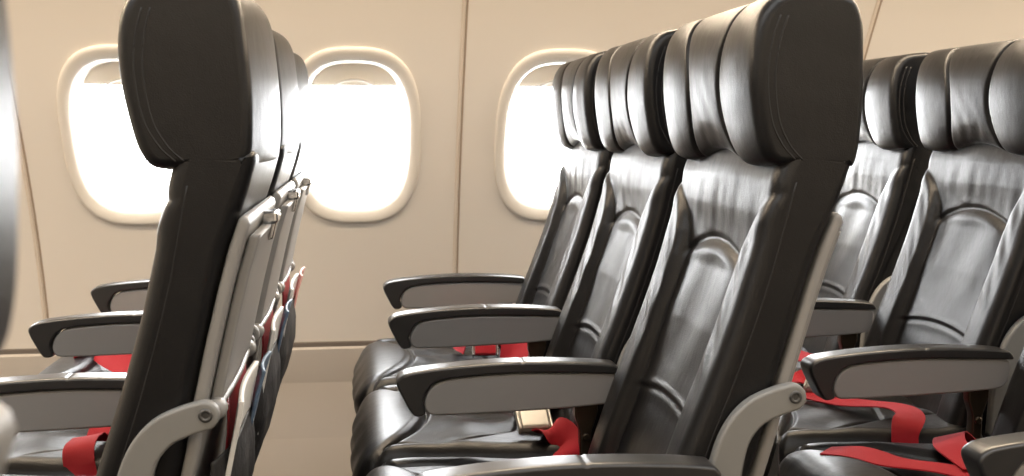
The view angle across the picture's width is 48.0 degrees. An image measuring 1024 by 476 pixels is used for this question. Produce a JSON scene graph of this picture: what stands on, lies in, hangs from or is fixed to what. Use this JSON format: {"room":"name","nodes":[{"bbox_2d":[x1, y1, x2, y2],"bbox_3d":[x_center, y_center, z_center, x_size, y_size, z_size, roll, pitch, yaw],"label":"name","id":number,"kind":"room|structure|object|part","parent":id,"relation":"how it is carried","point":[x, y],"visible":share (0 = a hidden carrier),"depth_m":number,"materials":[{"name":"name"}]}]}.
{"room":"aircraft cabin","nodes":[
{"label":"aircraft cabin","id":0,"kind":"room"},
{"bbox_2d":[2,0,1023,348],"bbox_3d":[-0.072,-0.248,2.833,5.200,1.115,0.550,-1,5,-7],"label":"wall","id":1,"kind":"structure","parent":0,"point":[341,297],"depth_m":2.88,"materials":[{"name":"white plastic"}]},
{"bbox_2d":[14,95,48,318],"bbox_3d":[-1.180,-0.233,2.691,0.009,1.102,0.545,-1,5,-7],"label":"trim","id":2,"kind":"structure","parent":1,"relation":"attached to","point":[19,145],"depth_m":2.88,"materials":[{"name":"beige plastic"}]},
{"bbox_2d":[57,44,167,224],"bbox_3d":[-0.931,-0.244,2.820,0.326,0.440,0.279,-1,5,-7],"label":"window","id":3,"kind":"structure","parent":1,"relation":"in","point":[110,202],"depth_m":2.83,"materials":[{"name":"white plastic"}]},
{"bbox_2d":[83,62,120,84],"bbox_3d":[-0.927,-0.401,2.770,0.254,0.062,0.038,-1,5,-7],"label":"shade","id":4,"kind":"object","parent":3,"relation":"attached to","point":[105,73],"depth_m":2.77,"materials":[{"name":"white plastic"}]},
{"bbox_2d":[0,346,365,475],"bbox_3d":[-0.106,0.488,3.161,5.200,0.398,0.030,-1,5,-7],"label":"lower wall panel","id":5,"kind":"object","parent":1,"relation":"attached to","point":[309,433],"depth_m":3.11,"materials":[{"name":"beige plastic"}]},
{"bbox_2d":[0,340,376,354],"bbox_3d":[-0.108,0.281,3.159,5.200,0.015,0.014,-1,5,-7],"label":"trim","id":6,"kind":"structure","parent":1,"relation":"attached to","point":[328,343],"depth_m":3.10,"materials":[{"name":"plastic"}]},
{"bbox_2d":[302,47,420,222],"bbox_3d":[-0.394,-0.250,2.891,0.326,0.440,0.279,-1,5,-7],"label":"window","id":7,"kind":"structure","parent":1,"relation":"in","point":[335,66],"depth_m":2.91,"materials":[{"name":"white plastic"}]},
{"bbox_2d":[311,64,396,85],"bbox_3d":[-0.389,-0.407,2.840,0.254,0.062,0.038,-1,5,-7],"label":"shade","id":8,"kind":"object","parent":7,"relation":"attached to","point":[335,74],"depth_m":2.84,"materials":[{"name":"white plastic"}]},
{"bbox_2d":[452,0,468,272],"bbox_3d":[-0.126,-0.246,2.829,0.009,1.102,0.545,-1,5,-7],"label":"trim","id":9,"kind":"structure","parent":1,"relation":"attached to","point":[463,1],"depth_m":2.90,"materials":[{"name":"beige plastic"}]},
{"bbox_2d":[494,49,596,220],"bbox_3d":[0.117,-0.257,2.958,0.326,0.440,0.279,-1,5,-7],"label":"window","id":10,"kind":"structure","parent":1,"relation":"in","point":[537,69],"depth_m":2.92,"materials":[{"name":"white plastic"}]},
{"bbox_2d":[518,65,560,86],"bbox_3d":[0.121,-0.414,2.907,0.254,0.062,0.038,-1,5,-7],"label":"shade","id":11,"kind":"object","parent":10,"relation":"attached to","point":[543,76],"depth_m":2.90,"materials":[{"name":"white plastic"}]},
{"bbox_2d":[863,0,882,59],"bbox_3d":[0.883,-0.258,2.961,0.009,1.102,0.545,-1,5,-7],"label":"trim","id":12,"kind":"structure","parent":1,"relation":"attached to","point":[877,1],"depth_m":2.86,"materials":[{"name":"beige plastic"}]},
{"label":"floor","id":13,"kind":"structure","parent":0,"visible":0},
{"bbox_2d":[0,0,17,475],"bbox_3d":[-0.408,0.413,0.149,0.600,1.115,0.515,-1,5,-7],"label":"seat","id":14,"kind":"object","parent":13,"relation":"on","point":[8,143],"visible":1,"depth_m":0.34,"materials":[{"name":"black leather"}]},
{"bbox_2d":[2,0,280,475],"bbox_3d":[-0.585,0.277,1.433,0.590,1.146,0.515,-1,5,-7],"label":"seat","id":15,"kind":"object","parent":13,"relation":"on","point":[200,82],"visible":0.99,"depth_m":1.25,"materials":[{"name":"black leather"}]},
{"bbox_2d":[2,474,36,475],"bbox_3d":[-0.676,0.409,1.451,0.410,0.120,0.480,-1,5,-7],"label":"seat cushion","id":16,"kind":"object","parent":15,"relation":"on","point":[3,474],"depth_m":1.64,"materials":[{"name":"black leather"}]},
{"bbox_3d":[-0.417,0.150,1.461,0.232,0.541,0.410,-2,6,-7],"label":"backrest","id":17,"kind":"part","parent":15,"relation":"part of","materials":[{"name":"black leather"}]},
{"bbox_3d":[-0.332,0.192,1.294,0.023,0.023,0.032,-2,6,-7],"label":"rim knob","id":18,"kind":"part","parent":15,"relation":"part of","materials":[{"name":"grey plastic"}]},
{"bbox_2d":[225,365,245,449],"bbox_3d":[-0.365,0.264,1.499,0.020,0.163,0.210,-1,5,-7],"label":"card","id":19,"kind":"object","parent":15,"relation":"in","point":[232,400],"visible":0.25,"depth_m":1.46,"materials":[{"name":"red paper"}]},
{"bbox_2d":[225,360,258,475],"bbox_3d":[-0.340,0.261,1.431,0.037,0.181,0.200,-1,5,-7],"label":"magazine","id":20,"kind":"object","parent":15,"relation":"in","point":[247,386],"visible":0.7,"depth_m":1.39,"materials":[{"name":"white paper"}]},
{"bbox_3d":[-0.379,0.158,1.649,0.023,0.023,0.032,-2,6,-7],"label":"rim knob","id":21,"kind":"part","parent":15,"relation":"part of","materials":[{"name":"grey plastic"}]},
{"bbox_2d":[251,351,271,423],"bbox_3d":[-0.349,0.235,1.569,0.036,0.146,0.100,-1,5,-7],"label":"leaflet","id":22,"kind":"object","parent":15,"relation":"in","point":[262,371],"visible":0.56,"depth_m":1.53,"materials":[{"name":"blue paper"}]},
{"bbox_3d":[-0.303,-0.012,1.461,0.012,0.028,0.020,-2,6,-7],"label":"latch lever","id":23,"kind":"part","parent":15,"relation":"part of","materials":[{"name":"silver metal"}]},
{"bbox_2d":[0,30,299,475],"bbox_3d":[-0.650,0.230,1.929,0.590,1.146,0.515,-1,5,-7],"label":"seat","id":24,"kind":"object","parent":13,"relation":"on","point":[63,421],"visible":0.34,"depth_m":1.75,"materials":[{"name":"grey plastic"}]},
{"bbox_2d":[3,428,105,475],"bbox_3d":[-0.742,0.362,1.947,0.410,0.120,0.480,-1,5,-7],"label":"seat cushion","id":25,"kind":"object","parent":24,"relation":"on","point":[72,452],"depth_m":1.74,"materials":[{"name":"black leather"}]},
{"bbox_3d":[-0.649,0.251,1.694,0.300,0.061,0.039,-1,5,-7],"label":"armrest","id":26,"kind":"part","parent":24,"relation":"part of","materials":[{"name":"grey plastic"}]},
{"bbox_3d":[-0.397,0.145,1.790,0.023,0.023,0.032,-2,6,-7],"label":"rim knob","id":27,"kind":"part","parent":24,"relation":"part of","materials":[{"name":"grey plastic"}]},
{"bbox_2d":[261,310,272,361],"bbox_3d":[-0.431,0.217,1.995,0.020,0.163,0.210,-1,5,-7],"label":"card","id":28,"kind":"object","parent":24,"relation":"in","point":[265,338],"visible":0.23,"depth_m":2.00,"materials":[{"name":"red paper"}]},
{"bbox_2d":[257,306,283,434],"bbox_3d":[-0.406,0.217,1.927,0.036,0.177,0.200,-1,5,-7],"label":"magazine","id":29,"kind":"object","parent":24,"relation":"in","point":[276,320],"visible":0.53,"depth_m":1.88,"materials":[{"name":"white paper"}]},
{"bbox_3d":[-0.444,0.112,2.146,0.023,0.023,0.032,-2,6,-7],"label":"rim knob","id":30,"kind":"part","parent":24,"relation":"part of","materials":[{"name":"grey plastic"}]},
{"bbox_3d":[-0.483,0.103,1.957,0.232,0.541,0.410,-2,6,-7],"label":"backrest","id":31,"kind":"part","parent":24,"relation":"part of","materials":[{"name":"black leather"}]},
{"bbox_2d":[278,299,291,352],"bbox_3d":[-0.414,0.189,2.066,0.036,0.146,0.100,-1,5,-7],"label":"leaflet","id":32,"kind":"object","parent":24,"relation":"in","point":[288,304],"visible":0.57,"depth_m":2.02,"materials":[{"name":"blue"}]},
{"bbox_3d":[-0.369,-0.059,1.957,0.012,0.028,0.020,-2,6,-7],"label":"latch lever","id":33,"kind":"part","parent":24,"relation":"part of","materials":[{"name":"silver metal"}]},
{"bbox_2d":[28,53,311,384],"bbox_3d":[-0.718,0.182,2.443,0.590,1.146,0.550,-1,5,-7],"label":"seat","id":34,"kind":"object","parent":13,"relation":"on","point":[104,341],"visible":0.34,"depth_m":2.29,"materials":[{"name":"grey plastic"}]},
{"bbox_2d":[39,356,110,373],"bbox_3d":[-0.807,0.316,2.444,0.410,0.120,0.480,-1,5,-7],"label":"seat cushion","id":35,"kind":"object","parent":34,"relation":"on","point":[83,364],"depth_m":2.38,"materials":[{"name":"black leather"}]},
{"bbox_3d":[-0.715,0.190,2.190,0.300,0.061,0.039,-1,5,-7],"label":"armrest","id":36,"kind":"part","parent":34,"relation":"part of","materials":[{"name":"grey plastic"}]},
{"bbox_3d":[-0.780,0.143,2.686,0.300,0.061,0.039,-1,5,-7],"label":"armrest","id":37,"kind":"part","parent":34,"relation":"part of","materials":[{"name":"grey plastic"}]},
{"bbox_3d":[-0.463,0.098,2.287,0.023,0.023,0.032,-2,6,-7],"label":"rim knob","id":38,"kind":"part","parent":34,"relation":"part of","materials":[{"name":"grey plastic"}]},
{"bbox_2d":[282,275,289,311],"bbox_3d":[-0.496,0.170,2.492,0.020,0.163,0.210,-1,5,-7],"label":"card","id":39,"kind":"object","parent":34,"relation":"in","point":[287,284],"visible":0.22,"depth_m":2.52,"materials":[{"name":"red paper"}]},
{"bbox_2d":[284,273,298,333],"bbox_3d":[-0.472,0.172,2.424,0.036,0.173,0.200,-1,5,-7],"label":"magazine","id":40,"kind":"object","parent":34,"relation":"in","point":[293,283],"visible":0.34,"depth_m":2.40,"materials":[{"name":"white paper"}]},
{"bbox_3d":[-0.549,0.057,2.454,0.232,0.541,0.410,-2,6,-7],"label":"backrest","id":41,"kind":"part","parent":34,"relation":"part of","materials":[{"name":"black leather"}]},
{"bbox_2d":[294,267,304,307],"bbox_3d":[-0.480,0.142,2.562,0.036,0.146,0.100,-1,5,-7],"label":"leaflet","id":42,"kind":"object","parent":34,"relation":"in","point":[300,277],"visible":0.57,"depth_m":2.52,"materials":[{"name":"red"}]},
{"bbox_2d":[352,51,612,413],"bbox_3d":[-0.040,0.175,2.532,0.622,1.144,0.550,-1,5,-7],"label":"seat","id":43,"kind":"object","parent":13,"relation":"on","point":[461,316],"visible":0.54,"depth_m":2.43,"materials":[{"name":"black leather"}]},
{"bbox_2d":[352,338,500,413],"bbox_3d":[-0.145,0.308,2.531,0.410,0.120,0.480,-1,5,-7],"label":"seat cushion","id":44,"kind":"object","parent":43,"relation":"on","point":[379,363],"depth_m":2.47,"materials":[{"name":"black leather"}]},
{"bbox_3d":[-0.118,0.135,2.773,0.300,0.061,0.039,-1,5,-7],"label":"armrest","id":45,"kind":"part","parent":43,"relation":"part of","materials":[{"name":"grey plastic"}]},
{"bbox_3d":[-0.052,0.182,2.276,0.300,0.061,0.039,-1,5,-7],"label":"armrest","id":46,"kind":"part","parent":43,"relation":"part of","materials":[{"name":"grey plastic"}]},
{"bbox_3d":[0.049,0.269,2.298,0.036,0.136,0.020,-1,5,-7],"label":"mounting post","id":47,"kind":"part","parent":43,"relation":"part of","materials":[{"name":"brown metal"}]},
{"bbox_3d":[0.119,0.046,2.541,0.232,0.541,0.410,2,5,-8],"label":"backrest","id":48,"kind":"part","parent":43,"relation":"part of","materials":[{"name":"black leather"}]},
{"bbox_2d":[350,29,686,475],"bbox_3d":[0.028,0.223,2.018,0.622,1.144,0.515,-1,5,-7],"label":"seat","id":49,"kind":"object","parent":13,"relation":"on","point":[552,404],"visible":0.64,"depth_m":1.84,"materials":[{"name":"black leather"}]},
{"bbox_2d":[350,385,591,475],"bbox_3d":[-0.079,0.354,2.034,0.410,0.120,0.480,-1,5,-7],"label":"seat cushion","id":50,"kind":"object","parent":49,"relation":"on","point":[384,429],"depth_m":1.86,"materials":[{"name":"black leather"}]},
{"bbox_3d":[0.009,0.297,1.876,0.004,0.015,0.052,-1,35,-9],"label":"rail","id":51,"kind":"part","parent":49,"relation":"part of","materials":[{"name":"silver metal"}]},
{"bbox_3d":[0.013,0.236,1.781,0.300,0.061,0.039,-1,5,-7],"label":"armrest","id":52,"kind":"part","parent":49,"relation":"part of","materials":[{"name":"grey plastic"}]},
{"bbox_3d":[0.062,0.296,1.885,0.004,0.015,0.052,-1,35,-9],"label":"rail","id":53,"kind":"part","parent":49,"relation":"part of","materials":[{"name":"silver metal"}]},
{"bbox_3d":[0.115,0.323,1.802,0.036,0.136,0.020,-1,5,-7],"label":"mounting post","id":54,"kind":"part","parent":49,"relation":"part of","materials":[{"name":"brown metal"}]},
{"bbox_3d":[0.185,0.093,2.045,0.232,0.541,0.410,2,5,-8],"label":"backrest","id":55,"kind":"part","parent":49,"relation":"part of","materials":[{"name":"black leather"}]},
{"bbox_2d":[366,0,862,475],"bbox_3d":[0.093,0.269,1.522,0.622,1.144,0.515,-1,5,-7],"label":"seat","id":56,"kind":"object","parent":13,"relation":"on","point":[763,99],"visible":1,"depth_m":1.35,"materials":[{"name":"black leather"}]},
{"bbox_2d":[366,457,509,475],"bbox_3d":[-0.014,0.401,1.538,0.410,0.120,0.480,-1,5,-7],"label":"seat cushion","id":57,"kind":"object","parent":56,"relation":"on","point":[413,466],"depth_m":1.72,"materials":[{"name":"black leather"}]},
{"bbox_3d":[0.250,0.140,1.548,0.232,0.541,0.410,2,5,-8],"label":"backrest","id":58,"kind":"part","parent":56,"relation":"part of","materials":[{"name":"black leather"}]},
{"bbox_2d":[795,53,931,371],"bbox_3d":[0.604,0.167,2.617,0.622,1.144,0.550,-1,5,-7],"label":"seat","id":59,"kind":"object","parent":13,"relation":"on","point":[876,202],"visible":0.27,"depth_m":2.42,"materials":[{"name":"black leather"}]},
{"bbox_2d":[795,347,806,371],"bbox_3d":[0.499,0.300,2.615,0.410,0.120,0.480,-1,5,-7],"label":"seat cushion","id":60,"kind":"object","parent":59,"relation":"on","point":[803,353],"depth_m":2.49,"materials":[{"name":"black leather"}]},
{"bbox_3d":[0.592,0.174,2.361,0.300,0.061,0.039,-1,5,-7],"label":"armrest","id":61,"kind":"part","parent":59,"relation":"part of","materials":[{"name":"grey plastic"}]},
{"bbox_3d":[0.694,0.261,2.382,0.036,0.136,0.020,-1,5,-7],"label":"mounting post","id":62,"kind":"part","parent":59,"relation":"part of","materials":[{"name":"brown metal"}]},
{"bbox_3d":[0.763,0.038,2.626,0.232,0.541,0.410,2,5,-8],"label":"backrest","id":63,"kind":"part","parent":59,"relation":"part of","materials":[{"name":"black leather"}]},
{"bbox_2d":[778,38,1023,464],"bbox_3d":[0.672,0.215,2.103,0.622,1.144,0.515,-1,5,-7],"label":"seat","id":64,"kind":"object","parent":13,"relation":"on","point":[941,352],"visible":0.8,"depth_m":2.02,"materials":[{"name":"black leather"}]},
{"bbox_2d":[778,383,982,464],"bbox_3d":[0.565,0.346,2.119,0.410,0.120,0.480,-1,5,-7],"label":"seat cushion","id":65,"kind":"object","parent":64,"relation":"on","point":[920,419],"depth_m":1.94,"materials":[{"name":"black leather"}]},
{"bbox_3d":[0.658,0.224,1.865,0.300,0.061,0.039,-1,5,-7],"label":"armrest","id":66,"kind":"part","parent":64,"relation":"part of","materials":[{"name":"grey plastic"}]},
{"bbox_3d":[0.829,0.085,2.129,0.232,0.541,0.410,2,5,-8],"label":"backrest","id":67,"kind":"part","parent":64,"relation":"part of","materials":[{"name":"black leather"}]},
{"bbox_3d":[0.759,0.310,1.886,0.036,0.136,0.020,-1,5,-7],"label":"mounting post","id":68,"kind":"part","parent":64,"relation":"part of","materials":[{"name":"brown metal"}]},
{"bbox_2d":[779,347,1023,475],"bbox_3d":[0.737,0.261,1.612,0.622,1.144,0.527,-1,5,-7],"label":"seat","id":69,"kind":"object","parent":13,"relation":"on","point":[1001,453],"visible":1,"depth_m":1.70,"materials":[{"name":"black leather"}]},
{"bbox_2d":[779,442,954,475],"bbox_3d":[0.631,0.393,1.622,0.410,0.120,0.480,-1,5,-7],"label":"seat cushion","id":70,"kind":"object","parent":69,"relation":"on","point":[822,458],"depth_m":1.72,"materials":[{"name":"black leather"}]},
{"bbox_3d":[0.895,0.132,1.633,0.232,0.541,0.410,2,5,-8],"label":"backrest","id":71,"kind":"part","parent":69,"relation":"part of","materials":[{"name":"black leather"}]},
{"bbox_3d":[0.724,0.274,1.369,0.300,0.061,0.039,-1,5,-7],"label":"armrest","id":72,"kind":"part","parent":69,"relation":"part of","materials":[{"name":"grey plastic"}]}
]}

